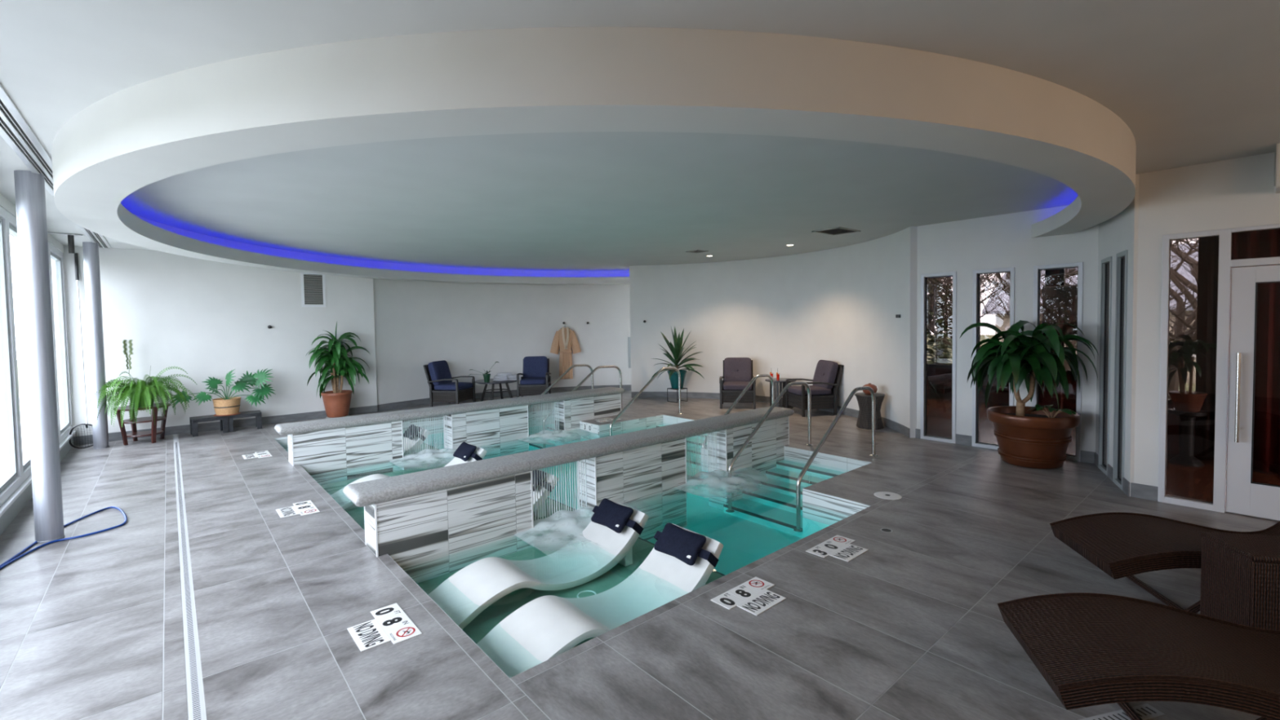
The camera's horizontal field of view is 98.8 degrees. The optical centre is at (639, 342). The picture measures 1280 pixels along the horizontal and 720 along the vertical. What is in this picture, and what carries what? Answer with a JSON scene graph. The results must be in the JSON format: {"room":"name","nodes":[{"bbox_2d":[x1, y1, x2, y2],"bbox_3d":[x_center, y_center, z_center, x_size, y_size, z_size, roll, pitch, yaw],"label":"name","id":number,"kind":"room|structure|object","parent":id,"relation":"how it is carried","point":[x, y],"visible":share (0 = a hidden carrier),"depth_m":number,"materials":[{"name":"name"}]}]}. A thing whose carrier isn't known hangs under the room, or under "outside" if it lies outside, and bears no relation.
{"room":"spa","nodes":[
{"label":"spa","id":0,"kind":"room"},
{"bbox_2d":[0,193,64,253],"bbox_3d":[-3.698,-1.276,2.310,0.220,0.110,15.570,-3,3,-41],"label":"wall","id":1,"kind":"structure","parent":0,"point":[6,204],"depth_m":5.58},
{"bbox_2d":[0,435,73,535],"bbox_3d":[-3.639,1.617,2.427,0.170,0.220,15.570,-3,3,-41],"label":"wall","id":2,"kind":"structure","parent":0,"point":[15,508],"depth_m":5.32,"materials":[{"name":"grey"}]},
{"bbox_2d":[0,206,22,506],"bbox_3d":[-5.784,0.067,4.887,0.100,2.704,1.310,-3,3,-41],"label":"window","id":3,"kind":"structure","parent":2,"relation":"in","point":[12,480],"depth_m":5.32,"materials":[{"name":"white"}]},
{"bbox_2d":[6,211,31,483],"bbox_3d":[-6.626,0.045,5.864,0.100,2.704,1.270,-3,3,-41],"label":"window","id":4,"kind":"structure","parent":2,"relation":"in","point":[11,220],"depth_m":5.48,"materials":[{"name":"white"}]},
{"bbox_2d":[0,430,76,517],"bbox_3d":[-3.634,1.489,2.429,0.230,0.035,15.570,-3,3,-41],"label":"trim","id":5,"kind":"structure","parent":2,"relation":"on","point":[4,507],"depth_m":5.23,"materials":[{"name":"white"}]},
{"bbox_2d":[48,242,60,443],"bbox_3d":[-7.454,0.023,6.826,0.100,2.704,1.270,-3,3,-41],"label":"window","id":6,"kind":"structure","parent":2,"relation":"in","point":[48,242],"depth_m":7.30,"materials":[{"name":"white"}]},
{"bbox_2d":[48,242,72,442],"bbox_3d":[-8.286,0.001,7.792,0.100,2.704,1.280,-3,3,-41],"label":"window","id":7,"kind":"structure","parent":2,"relation":"in","point":[56,260],"depth_m":8.05,"materials":[{"name":"white"}]},
{"bbox_2d":[62,245,377,436],"bbox_3d":[-7.194,-0.027,9.736,4.590,3.040,0.200,-3,3,-41],"label":"wall","id":8,"kind":"structure","parent":0,"point":[204,318],"depth_m":9.42,"materials":[{"name":"paint"}]},
{"bbox_2d":[73,404,377,445],"bbox_3d":[-7.101,1.426,9.709,4.590,0.135,0.012,-3,3,-41],"label":"baseboard","id":9,"kind":"structure","parent":8,"relation":"attached to","point":[117,436],"depth_m":9.73,"materials":[{"name":"grey stone"}]},
{"bbox_2d":[300,272,326,306],"bbox_3d":[-6.204,-1.010,10.424,0.400,0.660,0.015,-3,3,-41],"label":"air vent","id":10,"kind":"object","parent":8,"relation":"in","point":[313,285],"visible":0.98,"depth_m":10.42,"materials":[{"name":"white"}]},
{"bbox_2d":[274,386,624,484],"bbox_3d":[-2.490,1.532,8.720,5.490,1.165,0.420,-3,3,-41],"label":"wall","id":11,"kind":"structure","parent":0,"point":[338,449],"depth_m":7.89,"materials":[{"name":"tile"}]},
{"bbox_2d":[373,278,631,404],"bbox_3d":[-2.663,-0.227,13.106,6.884,3.040,1.196,-2,2,-25],"label":"wall","id":12,"kind":"structure","parent":0,"point":[475,326],"depth_m":13.08,"materials":[{"name":"paint"}]},
{"bbox_2d":[377,384,631,411],"bbox_3d":[-2.605,1.227,13.088,6.718,0.135,1.056,-2,2,-25],"label":"baseboard","id":13,"kind":"structure","parent":12,"relation":"attached to","point":[380,407],"depth_m":13.07,"materials":[{"name":"grey stone"}]},
{"bbox_2d":[533,469,558,517],"bbox_3d":[-1.702,1.629,5.501,1.752,0.462,0.568,-3,3,-41],"label":"waterfall","id":14,"kind":"object","parent":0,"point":[538,469],"visible":0.07,"depth_m":5.78,"materials":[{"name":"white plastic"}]},
{"bbox_2d":[533,470,546,491],"bbox_3d":[-1.188,1.465,5.940,0.179,0.184,0.420,-3,3,-41],"label":"pillow","id":15,"kind":"object","parent":14,"relation":"on","point":[533,470],"depth_m":5.81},
{"bbox_2d":[342,406,794,583],"bbox_3d":[-0.085,1.594,5.981,5.560,1.165,0.413,-3,3,-41],"label":"wall","id":16,"kind":"structure","parent":0,"point":[433,523],"depth_m":4.96,"materials":[{"name":"tile"}]},
{"bbox_2d":[532,459,586,520],"bbox_3d":[-0.798,1.424,5.336,0.677,0.545,0.016,-3,3,-41],"label":"water","id":17,"kind":"object","parent":16,"relation":"attached to","point":[583,460],"visible":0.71,"depth_m":5.33,"materials":[{"name":"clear liquid"}]},
{"bbox_2d":[686,431,716,477],"bbox_3d":[0.709,1.351,6.633,0.662,0.546,0.015,-3,3,-41],"label":"water","id":18,"kind":"object","parent":16,"relation":"attached to","point":[688,455],"visible":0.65,"depth_m":6.67,"materials":[{"name":"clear liquid"}]},
{"bbox_2d":[0,390,1279,719],"bbox_3d":[1.403,1.454,7.182,13.820,0.026,16.200,-3,3,-41],"label":"floor","id":19,"kind":"structure","parent":0,"point":[913,626],"depth_m":3.36,"materials":[{"name":"tile"}]},
{"bbox_2d":[13,169,64,543],"bbox_3d":[-4.969,0.129,4.541,0.172,3.040,0.172,-3,3,-41],"label":"round column","id":20,"kind":"structure","parent":19,"relation":"on","point":[29,187],"depth_m":4.49,"materials":[{"name":"metal"}]},
{"bbox_2d":[0,506,127,569],"bbox_3d":[-4.705,1.633,4.475,0.499,0.029,2.041,-2,2,-22],"label":"garden hose","id":21,"kind":"object","parent":19,"relation":"on","point":[13,558],"visible":0.95,"depth_m":4.58,"materials":[{"name":"blue rubber"}]},
{"bbox_2d":[69,253,93,448],"bbox_3d":[-8.366,0.105,8.161,0.554,2.932,0.368,0,2,19],"label":"net","id":22,"kind":"object","parent":19,"relation":"on","point":[76,259],"visible":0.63,"depth_m":8.22,"materials":[{"name":"silver metal"}]},
{"bbox_2d":[82,241,109,448],"bbox_3d":[-8.042,0.047,8.109,0.172,3.040,0.172,-3,3,-41],"label":"round column","id":23,"kind":"structure","parent":19,"relation":"on","point":[91,251],"depth_m":8.06,"materials":[{"name":"paint"}]},
{"bbox_2d":[113,403,171,445],"bbox_3d":[-7.733,1.266,8.548,0.676,0.562,0.676,-3,3,-41],"label":"stand","id":24,"kind":"object","parent":19,"relation":"on","point":[153,431],"visible":0.88,"depth_m":8.45,"materials":[{"name":"brown wood"}]},
{"bbox_2d":[87,339,196,426],"bbox_3d":[-7.663,0.601,8.425,1.058,1.299,1.138,-1,2,7],"label":"potted fern","id":25,"kind":"object","parent":24,"relation":"on","point":[143,393],"visible":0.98,"depth_m":8.30,"materials":[{"name":"green plant"}]},
{"bbox_2d":[128,391,155,407],"bbox_3d":[-7.740,0.865,8.533,0.360,0.240,0.360,-3,3,-41],"label":"pot","id":26,"kind":"object","parent":25,"relation":"on","point":[132,391],"depth_m":8.45,"materials":[{"name":"green"}]},
{"bbox_2d":[113,403,171,411],"bbox_3d":[-7.738,0.999,8.538,0.676,0.027,0.676,-3,3,-41],"label":"shelf","id":27,"kind":"object","parent":24,"relation":"attached to","point":[155,407],"depth_m":8.40,"materials":[{"name":"brown wood"}]},
{"bbox_2d":[123,416,166,423],"bbox_3d":[-7.734,1.202,8.546,0.542,0.024,0.542,-3,3,-41],"label":"shelf","id":28,"kind":"object","parent":24,"relation":"attached to","point":[141,420],"depth_m":8.46,"materials":[{"name":"brown wood"}]},
{"bbox_2d":[126,430,164,437],"bbox_3d":[-7.731,1.417,8.553,0.462,0.024,0.462,-3,3,-41],"label":"shelf","id":29,"kind":"object","parent":24,"relation":"attached to","point":[135,433],"depth_m":8.47,"materials":[{"name":"brown wood"}]},
{"bbox_2d":[173,435,204,719],"bbox_3d":[-2.602,1.671,3.176,0.050,0.020,15.350,-3,3,-41],"label":"drain","id":30,"kind":"object","parent":19,"relation":"in","point":[194,684],"visible":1,"depth_m":3.34,"materials":[{"name":"grey"}]},
{"bbox_2d":[189,414,228,436],"bbox_3d":[-7.200,1.373,9.169,0.470,0.285,0.340,-3,3,-45],"label":"stool","id":31,"kind":"object","parent":19,"relation":"on","point":[193,421],"visible":0.85,"depth_m":9.09,"materials":[{"name":"paint"}]},
{"bbox_2d":[227,410,262,432],"bbox_3d":[-6.848,1.355,9.504,0.470,0.285,0.340,-3,3,-39],"label":"stool","id":32,"kind":"object","parent":19,"relation":"on","point":[258,415],"visible":0.84,"depth_m":9.42,"materials":[{"name":"paint"}]},
{"bbox_2d":[168,368,275,416],"bbox_3d":[-7.020,0.833,9.252,0.473,0.781,1.435,1,3,41],"label":"plant","id":33,"kind":"object","parent":32,"relation":"on","point":[223,406],"visible":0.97,"depth_m":9.30,"materials":[{"name":"green plant"}]},
{"bbox_2d":[212,396,240,415],"bbox_3d":[-7.015,1.075,9.321,0.396,0.257,0.396,-3,3,-41],"label":"basket","id":34,"kind":"object","parent":33,"relation":"on","point":[226,406],"depth_m":9.20,"materials":[{"name":"wood"}]},
{"bbox_2d":[275,500,319,517],"bbox_3d":[-3.282,1.594,5.245,0.304,0.005,0.455,-3,3,-41],"label":"depth marker","id":35,"kind":"object","parent":19,"relation":"on","point":[304,508],"visible":1,"depth_m":5.23,"materials":[{"name":"white ceramic"}]},
{"bbox_2d":[306,321,369,418],"bbox_3d":[-5.643,0.508,10.412,1.125,1.869,0.767,-3,3,-41],"label":"plant","id":36,"kind":"object","parent":19,"relation":"on","point":[336,402],"visible":0.97,"depth_m":10.33,"materials":[{"name":"plant"}]},
{"bbox_2d":[346,603,422,652],"bbox_3d":[-1.493,1.641,3.166,0.304,0.005,0.455,-3,3,-41],"label":"depth marker","id":37,"kind":"object","parent":19,"relation":"on","point":[391,623],"visible":1,"depth_m":3.14,"materials":[{"name":"tile"}]},
{"bbox_2d":[423,360,475,407],"bbox_3d":[-4.125,0.877,11.876,0.831,0.975,0.706,0,2,14],"label":"wicker armchair","id":38,"kind":"object","parent":19,"relation":"on","point":[442,387],"visible":0.98,"depth_m":11.65,"materials":[{"name":"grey fabric"}]},
{"bbox_2d":[427,360,452,385],"bbox_3d":[-4.337,0.660,11.918,0.282,0.537,0.562,0,2,14],"label":"cushion","id":39,"kind":"object","parent":38,"relation":"on","point":[437,370],"depth_m":11.74,"materials":[{"name":"blue fabric"}]},
{"bbox_2d":[434,382,472,390],"bbox_3d":[-4.026,0.938,11.854,0.630,0.136,0.580,0,2,14],"label":"seat cushion","id":40,"kind":"object","parent":38,"relation":"on","point":[437,385],"depth_m":11.64,"materials":[{"name":"blue fabric"}]},
{"bbox_2d":[475,378,516,401],"bbox_3d":[-3.254,1.095,12.468,0.950,0.484,0.950,-3,3,-41],"label":"round table","id":41,"kind":"object","parent":19,"relation":"on","point":[480,381],"visible":0.67,"depth_m":12.33,"materials":[{"name":"grey metal"}]},
{"bbox_2d":[516,355,551,397],"bbox_3d":[-2.456,0.816,12.782,0.706,0.975,0.831,-1,2,-4],"label":"wicker armchair","id":42,"kind":"object","parent":19,"relation":"on","point":[535,379],"visible":0.98,"depth_m":12.82,"materials":[{"name":"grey fabric"}]},
{"bbox_2d":[520,377,546,385],"bbox_3d":[-2.448,0.881,12.685,0.580,0.136,0.630,-1,2,-4],"label":"seat cushion","id":43,"kind":"object","parent":42,"relation":"on","point":[524,380],"depth_m":12.39,"materials":[{"name":"blue fabric"}]},
{"bbox_2d":[523,355,547,377],"bbox_3d":[-2.474,0.590,12.988,0.562,0.537,0.282,-1,2,-4],"label":"cushion","id":44,"kind":"object","parent":42,"relation":"on","point":[536,366],"depth_m":12.92,"materials":[{"name":"blue fabric"}]},
{"bbox_2d":[274,408,871,678],"bbox_3d":[-1.030,1.783,7.575,5.762,0.620,7.900,-3,3,-41],"label":"pool water","id":45,"kind":"object","parent":19,"relation":"in","point":[762,522],"visible":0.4,"depth_m":6.26,"materials":[{"name":"liquid"}]},
{"bbox_2d":[330,441,487,509],"bbox_3d":[-2.831,1.599,6.812,1.752,0.462,0.568,-3,3,-41],"label":"lounger","id":46,"kind":"object","parent":45,"relation":"on","point":[466,452],"visible":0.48,"depth_m":7.09,"materials":[{"name":"white plastic"}]},
{"bbox_2d":[453,441,476,461],"bbox_3d":[-2.317,1.435,7.251,0.179,0.184,0.420,-3,3,-41],"label":"pillow","id":47,"kind":"object","parent":46,"relation":"on","point":[465,451],"depth_m":7.17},
{"bbox_2d":[402,424,430,454],"bbox_3d":[-4.103,1.568,8.197,1.752,0.462,0.568,-3,3,-41],"label":"lounger","id":48,"kind":"object","parent":45,"relation":"on","point":[415,435],"visible":0.21,"depth_m":8.50,"materials":[{"name":"white plastic"}]},
{"bbox_2d":[402,424,421,439],"bbox_3d":[-3.589,1.404,8.636,0.179,0.184,0.420,-3,3,-41],"label":"pillow","id":49,"kind":"object","parent":48,"relation":"on","point":[415,435],"depth_m":8.54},
{"bbox_2d":[427,497,648,629],"bbox_3d":[-0.759,1.657,4.314,1.752,0.462,0.568,-3,3,-41],"label":"lounger","id":50,"kind":"object","parent":45,"relation":"on","point":[613,530],"visible":0.95,"depth_m":4.32,"materials":[{"name":"white plastic"}]},
{"bbox_2d":[591,497,633,533],"bbox_3d":[-0.245,1.493,4.753,0.179,0.184,0.420,-3,3,-41],"label":"pillow","id":51,"kind":"object","parent":50,"relation":"on","point":[616,517],"depth_m":4.68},
{"bbox_2d":[476,522,723,678],"bbox_3d":[-0.217,1.671,3.686,1.752,0.462,0.568,-3,3,-41],"label":"lounger","id":52,"kind":"object","parent":45,"relation":"on","point":[681,562],"visible":0.82,"depth_m":3.71,"materials":[{"name":"white plastic"}]},
{"bbox_2d":[653,522,706,565],"bbox_3d":[0.297,1.507,4.125,0.179,0.184,0.420,-3,3,-41],"label":"pillow","id":53,"kind":"object","parent":52,"relation":"on","point":[687,547],"depth_m":4.06,"materials":[{"name":"fabric"}]},
{"bbox_3d":[-1.029,1.868,7.578,5.768,0.490,7.908,-3,3,-41],"label":"pool water","id":54,"kind":"object","parent":45,"relation":"in","visible":0},
{"bbox_2d":[388,448,456,464],"bbox_3d":[-2.712,1.605,7.839,1.450,0.068,1.000,-3,3,-41],"label":"foam","id":55,"kind":"object","parent":54,"relation":"on","point":[429,455],"visible":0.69,"depth_m":7.81,"materials":[{"name":"white"}]},
{"bbox_2d":[518,429,579,441],"bbox_3d":[-1.204,1.532,9.135,1.450,0.068,1.000,-3,3,-41],"label":"foam","id":56,"kind":"object","parent":54,"relation":"on","point":[547,434],"visible":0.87,"depth_m":9.12,"materials":[{"name":"white"}]},
{"bbox_2d":[514,506,594,542],"bbox_3d":[-0.335,1.668,5.079,1.450,0.068,1.000,-3,3,-41],"label":"foam","id":57,"kind":"object","parent":54,"relation":"on","point":[569,522],"visible":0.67,"depth_m":5.03,"materials":[{"name":"white"}]},
{"bbox_2d":[674,469,752,493],"bbox_3d":[1.173,1.595,6.375,1.450,0.068,1.000,-3,3,-41],"label":"foam","id":58,"kind":"object","parent":54,"relation":"on","point":[713,480],"visible":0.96,"depth_m":6.35,"materials":[{"name":"white"}]},
{"bbox_2d":[542,365,622,448],"bbox_3d":[-1.052,1.175,10.406,1.887,1.426,0.110,-3,3,-41],"label":"grab rail","id":59,"kind":"object","parent":19,"relation":"on","point":[599,366],"visible":0.59,"depth_m":10.54,"materials":[{"name":"metal"}]},
{"bbox_2d":[609,366,682,435],"bbox_3d":[0.128,1.177,9.829,1.762,1.426,0.110,-3,3,-41],"label":"grab rail","id":60,"kind":"object","parent":19,"relation":"on","point":[659,371],"visible":0.84,"depth_m":9.87,"materials":[{"name":"metal"}]},
{"bbox_2d":[666,387,687,403],"bbox_3d":[0.814,1.133,11.946,0.314,0.295,0.314,-3,3,-41],"label":"plant stand","id":61,"kind":"object","parent":19,"relation":"on","point":[677,389],"visible":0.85,"depth_m":11.90,"materials":[{"name":"black metal"}]},
{"bbox_2d":[651,324,704,388],"bbox_3d":[0.815,0.294,11.916,1.225,1.383,1.300,-3,3,-41],"label":"dracaena","id":62,"kind":"object","parent":61,"relation":"on","point":[677,351],"visible":0.94,"depth_m":11.84,"materials":[{"name":"teal"}]},
{"bbox_2d":[719,357,755,408],"bbox_3d":[1.994,0.801,11.187,0.706,0.975,0.831,-1,2,11],"label":"wicker armchair","id":63,"kind":"object","parent":19,"relation":"on","point":[737,371],"visible":0.93,"depth_m":11.23,"materials":[{"name":"grey wicker"}]},
{"bbox_2d":[723,381,752,390],"bbox_3d":[1.976,0.868,11.091,0.580,0.136,0.630,-1,2,11],"label":"seat cushion","id":64,"kind":"object","parent":63,"relation":"on","point":[727,385],"depth_m":10.82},
{"bbox_2d":[724,357,751,382],"bbox_3d":[2.030,0.574,11.389,0.562,0.537,0.282,-1,2,11],"label":"cushion","id":65,"kind":"object","parent":63,"relation":"on","point":[735,369],"depth_m":11.33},
{"bbox_2d":[701,373,774,448],"bbox_3d":[1.498,1.216,8.181,1.747,1.426,0.110,-3,3,-41],"label":"grab rail","id":66,"kind":"object","parent":19,"relation":"on","point":[755,377],"visible":0.46,"depth_m":8.34,"materials":[{"name":"metal"}]},
{"bbox_2d":[710,577,786,615],"bbox_3d":[0.710,1.594,3.446,0.455,0.005,0.304,-3,3,-41],"label":"depth marker","id":67,"kind":"object","parent":19,"relation":"on","point":[753,596],"visible":1,"depth_m":3.43,"materials":[{"name":"tile"}]},
{"bbox_2d":[725,381,813,512],"bbox_3d":[1.703,1.254,7.039,1.807,1.426,0.110,-3,3,-41],"label":"grab rail","id":68,"kind":"object","parent":19,"relation":"on","point":[730,509],"visible":1,"depth_m":6.97,"materials":[{"name":"metal"}]},
{"bbox_2d":[764,377,795,408],"bbox_3d":[2.788,1.007,10.872,0.600,0.560,0.600,-3,3,-41],"label":"side table","id":69,"kind":"object","parent":19,"relation":"on","point":[782,380],"visible":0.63,"depth_m":10.69,"materials":[{"name":"grey metal"}]},
{"bbox_2d":[785,360,844,417],"bbox_3d":[3.236,0.818,10.180,0.831,0.975,0.706,-1,2,-10],"label":"wicker armchair","id":70,"kind":"object","parent":19,"relation":"on","point":[827,375],"visible":0.96,"depth_m":9.94,"materials":[{"name":"grey fabric"}]},
{"bbox_2d":[787,385,831,395],"bbox_3d":[3.139,0.883,10.165,0.630,0.136,0.580,-1,2,-10],"label":"seat cushion","id":71,"kind":"object","parent":70,"relation":"on","point":[815,390],"depth_m":9.94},
{"bbox_2d":[812,360,838,389],"bbox_3d":[3.444,0.595,10.210,0.282,0.537,0.562,-1,2,-10],"label":"cushion","id":72,"kind":"object","parent":70,"relation":"on","point":[826,371],"depth_m":10.02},
{"bbox_2d":[793,386,878,532],"bbox_3d":[2.327,1.268,6.407,1.787,1.426,0.110,-3,3,-41],"label":"grab rail","id":73,"kind":"object","parent":19,"relation":"on","point":[854,391],"visible":0.98,"depth_m":6.26,"materials":[{"name":"metal"}]},
{"bbox_2d":[805,534,868,561],"bbox_3d":[1.512,1.555,4.143,0.455,0.005,0.304,-3,3,-41],"label":"depth marker","id":74,"kind":"object","parent":19,"relation":"on","point":[837,546],"visible":1,"depth_m":4.13,"materials":[{"name":"white ceramic"}]},
{"bbox_2d":[854,392,884,429],"bbox_3d":[3.665,1.084,8.752,0.434,0.535,0.434,-2,2,-18],"label":"pedestal table","id":75,"kind":"object","parent":19,"relation":"on","point":[864,421],"visible":0.87,"depth_m":8.63,"materials":[{"name":"grey wicker"}]},
{"bbox_2d":[959,320,1098,469],"bbox_3d":[4.531,0.577,6.461,1.006,1.690,1.322,-3,3,-41],"label":"dracaena","id":76,"kind":"object","parent":19,"relation":"on","point":[1025,438],"visible":0.98,"depth_m":6.29,"materials":[{"name":"green plant"}]},
{"bbox_2d":[1027,404,1075,417],"bbox_3d":[4.681,0.802,6.237,0.454,0.194,0.448,-3,3,-41],"label":"seedling","id":77,"kind":"object","parent":76,"relation":"on","point":[1037,406],"visible":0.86,"depth_m":6.20,"materials":[{"name":"green plant"}]},
{"bbox_2d":[1080,703,1165,719],"bbox_3d":[2.042,1.613,2.353,0.460,0.003,0.070,-1,2,-14],"label":"drain","id":78,"kind":"object","parent":19,"relation":"on","point":[1145,711],"visible":0.85,"depth_m":2.38,"materials":[{"name":"grey"}]},
{"bbox_2d":[996,592,1279,719],"bbox_3d":[2.578,1.159,2.171,1.843,0.908,0.650,0,2,15],"label":"lounger","id":79,"kind":"object","parent":19,"relation":"on","point":[1091,649],"visible":1,"depth_m":2.22,"materials":[{"name":"wicker"}]},
{"bbox_2d":[1049,512,1279,613],"bbox_3d":[3.648,1.101,3.263,1.843,0.908,0.650,-1,2,12],"label":"lounger","id":80,"kind":"object","parent":19,"relation":"on","point":[1120,544],"visible":0.76,"depth_m":3.34,"materials":[{"name":"wicker"}]},
{"bbox_2d":[1200,531,1279,631],"bbox_3d":[3.298,1.312,2.838,0.470,0.530,0.340,0,2,12],"label":"wicker side table","id":81,"kind":"object","parent":19,"relation":"on","point":[1240,573],"visible":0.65,"depth_m":2.82,"materials":[{"name":"wicker"}]},
{"bbox_2d":[0,0,1279,284],"bbox_3d":[1.340,-1.690,7.055,14.450,0.200,16.600,-3,3,-41],"label":"ceiling","id":82,"kind":"structure","parent":0,"point":[1193,82],"depth_m":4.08,"materials":[{"name":"paint"}]},
{"bbox_2d":[0,84,53,195],"bbox_3d":[-3.814,-1.359,3.284,0.170,0.012,5.200,-3,3,-41],"label":"ceiling vent","id":83,"kind":"object","parent":82,"relation":"in","point":[20,136],"visible":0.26,"depth_m":3.71,"materials":[{"name":"silver metal"}]},
{"bbox_2d":[76,224,111,248],"bbox_3d":[-7.419,-1.454,7.470,0.170,0.012,2.850,-3,3,-41],"label":"ceiling vent","id":84,"kind":"object","parent":82,"relation":"in","point":[95,237],"visible":0.48,"depth_m":7.66,"materials":[{"name":"silver metal"}]},
{"bbox_2d":[812,226,860,235],"bbox_3d":[2.906,-1.649,8.114,0.600,0.012,0.440,-3,3,-41],"label":"ceiling vent","id":85,"kind":"object","parent":82,"relation":"in","point":[837,230],"visible":1,"depth_m":8.11,"materials":[{"name":"metal"}]},
{"bbox_2d":[629,226,917,438],"bbox_3d":[2.433,-0.225,10.782,1.603,3.040,6.506,-3,3,-41],"label":"wall","id":86,"kind":"structure","parent":0,"point":[789,313],"depth_m":11.00,"materials":[{"name":"paint"}]},
{"bbox_2d":[631,391,910,437],"bbox_3d":[2.398,1.230,10.785,1.461,0.135,6.281,-3,3,-41],"label":"baseboard","id":87,"kind":"structure","parent":86,"relation":"attached to","point":[894,425],"depth_m":11.66,"materials":[{"name":"grey stone"}]},
{"bbox_2d":[916,205,1098,452],"bbox_3d":[4.664,-0.128,7.192,0.150,3.040,2.095,-3,3,-41],"label":"wall","id":88,"kind":"structure","parent":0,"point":[963,246],"depth_m":7.01,"materials":[{"name":"paint"}]},
{"bbox_2d":[920,271,956,443],"bbox_3d":[4.203,0.203,7.699,0.112,2.361,0.465,-3,3,-41],"label":"window","id":89,"kind":"structure","parent":88,"relation":"attached to","point":[938,290],"depth_m":7.70,"materials":[{"name":"grey"}]},
{"bbox_2d":[971,266,1014,449],"bbox_3d":[4.640,0.215,7.192,0.112,2.361,0.475,-3,3,-41],"label":"window","id":90,"kind":"structure","parent":88,"relation":"attached to","point":[993,289],"depth_m":7.22,"materials":[{"name":"grey"}]},
{"bbox_2d":[915,428,1093,463],"bbox_3d":[4.627,1.326,7.193,0.012,0.135,2.095,-3,3,-41],"label":"baseboard","id":91,"kind":"structure","parent":88,"relation":"attached to","point":[1086,456],"depth_m":7.41,"materials":[{"name":"grey stone"}]},
{"bbox_2d":[1031,262,1083,461],"bbox_3d":[5.083,0.227,6.677,0.112,2.361,0.485,-3,3,-41],"label":"window","id":92,"kind":"structure","parent":88,"relation":"attached to","point":[1058,288],"depth_m":6.62,"materials":[{"name":"grey"}]},
{"bbox_2d":[986,405,1079,469],"bbox_3d":[4.614,1.114,6.468,0.894,0.612,0.894,-3,3,-41],"label":"planter","id":93,"kind":"object","parent":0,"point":[1025,438],"depth_m":6.20,"materials":[{"name":"brown ceramic"}]},
{"bbox_2d":[1095,173,1139,496],"bbox_3d":[5.032,-0.080,5.725,0.150,3.040,1.345,0,2,29],"label":"wall","id":94,"kind":"structure","parent":0,"point":[1118,233],"depth_m":5.32,"materials":[{"name":"paint"}]},
{"bbox_2d":[1097,256,1112,475],"bbox_3d":[5.121,0.252,6.008,0.057,2.358,0.410,0,2,29],"label":"window","id":95,"kind":"structure","parent":94,"relation":"in","point":[1106,264],"depth_m":6.11,"materials":[{"name":"grey"}]},
{"bbox_2d":[1093,452,1129,496],"bbox_3d":[4.986,1.371,5.817,0.012,0.135,1.345,0,2,29],"label":"baseboard","id":96,"kind":"structure","parent":94,"relation":"attached to","point":[1126,484],"depth_m":5.72,"materials":[{"name":"grey stone"}]},
{"bbox_2d":[1112,249,1128,490],"bbox_3d":[4.839,0.272,5.496,0.057,2.366,0.360,0,2,29],"label":"window","id":97,"kind":"structure","parent":94,"relation":"in","point":[1122,258],"depth_m":5.58,"materials":[{"name":"grey"}]},
{"bbox_2d":[1133,151,1279,486],"bbox_3d":[6.174,-0.017,3.525,0.150,3.040,4.485,-3,3,-41],"label":"wall","id":98,"kind":"structure","parent":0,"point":[1239,192],"depth_m":4.98,"materials":[{"name":"paint"}]},
{"bbox_2d":[1130,482,1158,501],"bbox_3d":[6.136,1.437,3.526,0.012,0.135,4.485,-3,3,-41],"label":"baseboard","id":99,"kind":"structure","parent":98,"relation":"attached to","point":[1137,491],"depth_m":5.15,"materials":[{"name":"grey stone"}]},
{"bbox_2d":[1157,223,1279,520],"bbox_3d":[5.254,0.256,4.518,0.169,2.456,1.410,-3,3,-41],"label":"door","id":100,"kind":"structure","parent":98,"relation":"attached to","point":[1197,281],"depth_m":4.74,"materials":[{"name":"grey"}]},
{"bbox_2d":[1273,142,1279,193],"bbox_3d":[5.351,-1.373,4.029,0.340,0.340,0.908,-3,3,-41],"label":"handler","id":101,"kind":"object","parent":98,"relation":"attached to","point":[1277,155],"visible":1,"depth_m":4.25,"materials":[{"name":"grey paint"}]},
{"bbox_3d":[-1.916,-0.498,13.820,0.060,0.060,0.063,-2,2,-16],"label":"wall hook","id":102,"kind":"object","parent":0,"visible":0},
{"bbox_2d":[550,324,581,379],"bbox_3d":[-1.868,0.215,13.775,0.784,1.395,0.227,-2,2,-15],"label":"bathrobe","id":103,"kind":"object","parent":102,"relation":"hanging from","point":[565,339],"visible":0.98,"depth_m":13.71,"materials":[{"name":"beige fabric"}]},
{"label":"outside","id":104,"kind":"structure","parent":0,"visible":0},
{"bbox_2d":[0,392,30,481],"bbox_3d":[-7.825,1.900,1.224,7.600,0.080,36.000,-3,3,-41],"label":"terrace","id":105,"kind":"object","parent":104,"point":[23,397],"depth_m":9.63,"materials":[{"name":"concrete"}]},
{"bbox_3d":[-3.182,1.094,8.088,0.720,0.020,0.100,-3,3,-41],"label":"bar","id":106,"kind":"object","parent":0,"visible":0},
{"bbox_2d":[402,415,447,455],"bbox_3d":[-3.178,1.361,8.098,0.673,0.545,0.017,-3,3,-41],"label":"water","id":107,"kind":"object","parent":106,"relation":"attached to","point":[425,419],"visible":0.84,"depth_m":8.10,"materials":[{"name":"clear liquid"}]},
{"bbox_3d":[-1.674,1.021,9.385,0.710,0.020,0.100,-3,3,-41],"label":"bar","id":108,"kind":"object","parent":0,"visible":0},
{"bbox_2d":[528,401,559,434],"bbox_3d":[-1.670,1.288,9.395,0.663,0.545,0.016,-3,3,-41],"label":"water","id":109,"kind":"object","parent":108,"relation":"attached to","point":[553,410],"visible":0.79,"depth_m":9.41,"materials":[{"name":"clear liquid"}]},
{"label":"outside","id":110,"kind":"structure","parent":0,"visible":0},
{"bbox_2d":[17,359,26,393],"bbox_3d":[4.883,1.935,17.450,150.000,0.050,140.000,-3,3,-41],"label":"ground","id":111,"kind":"structure","parent":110,"point":[20,363],"depth_m":32.84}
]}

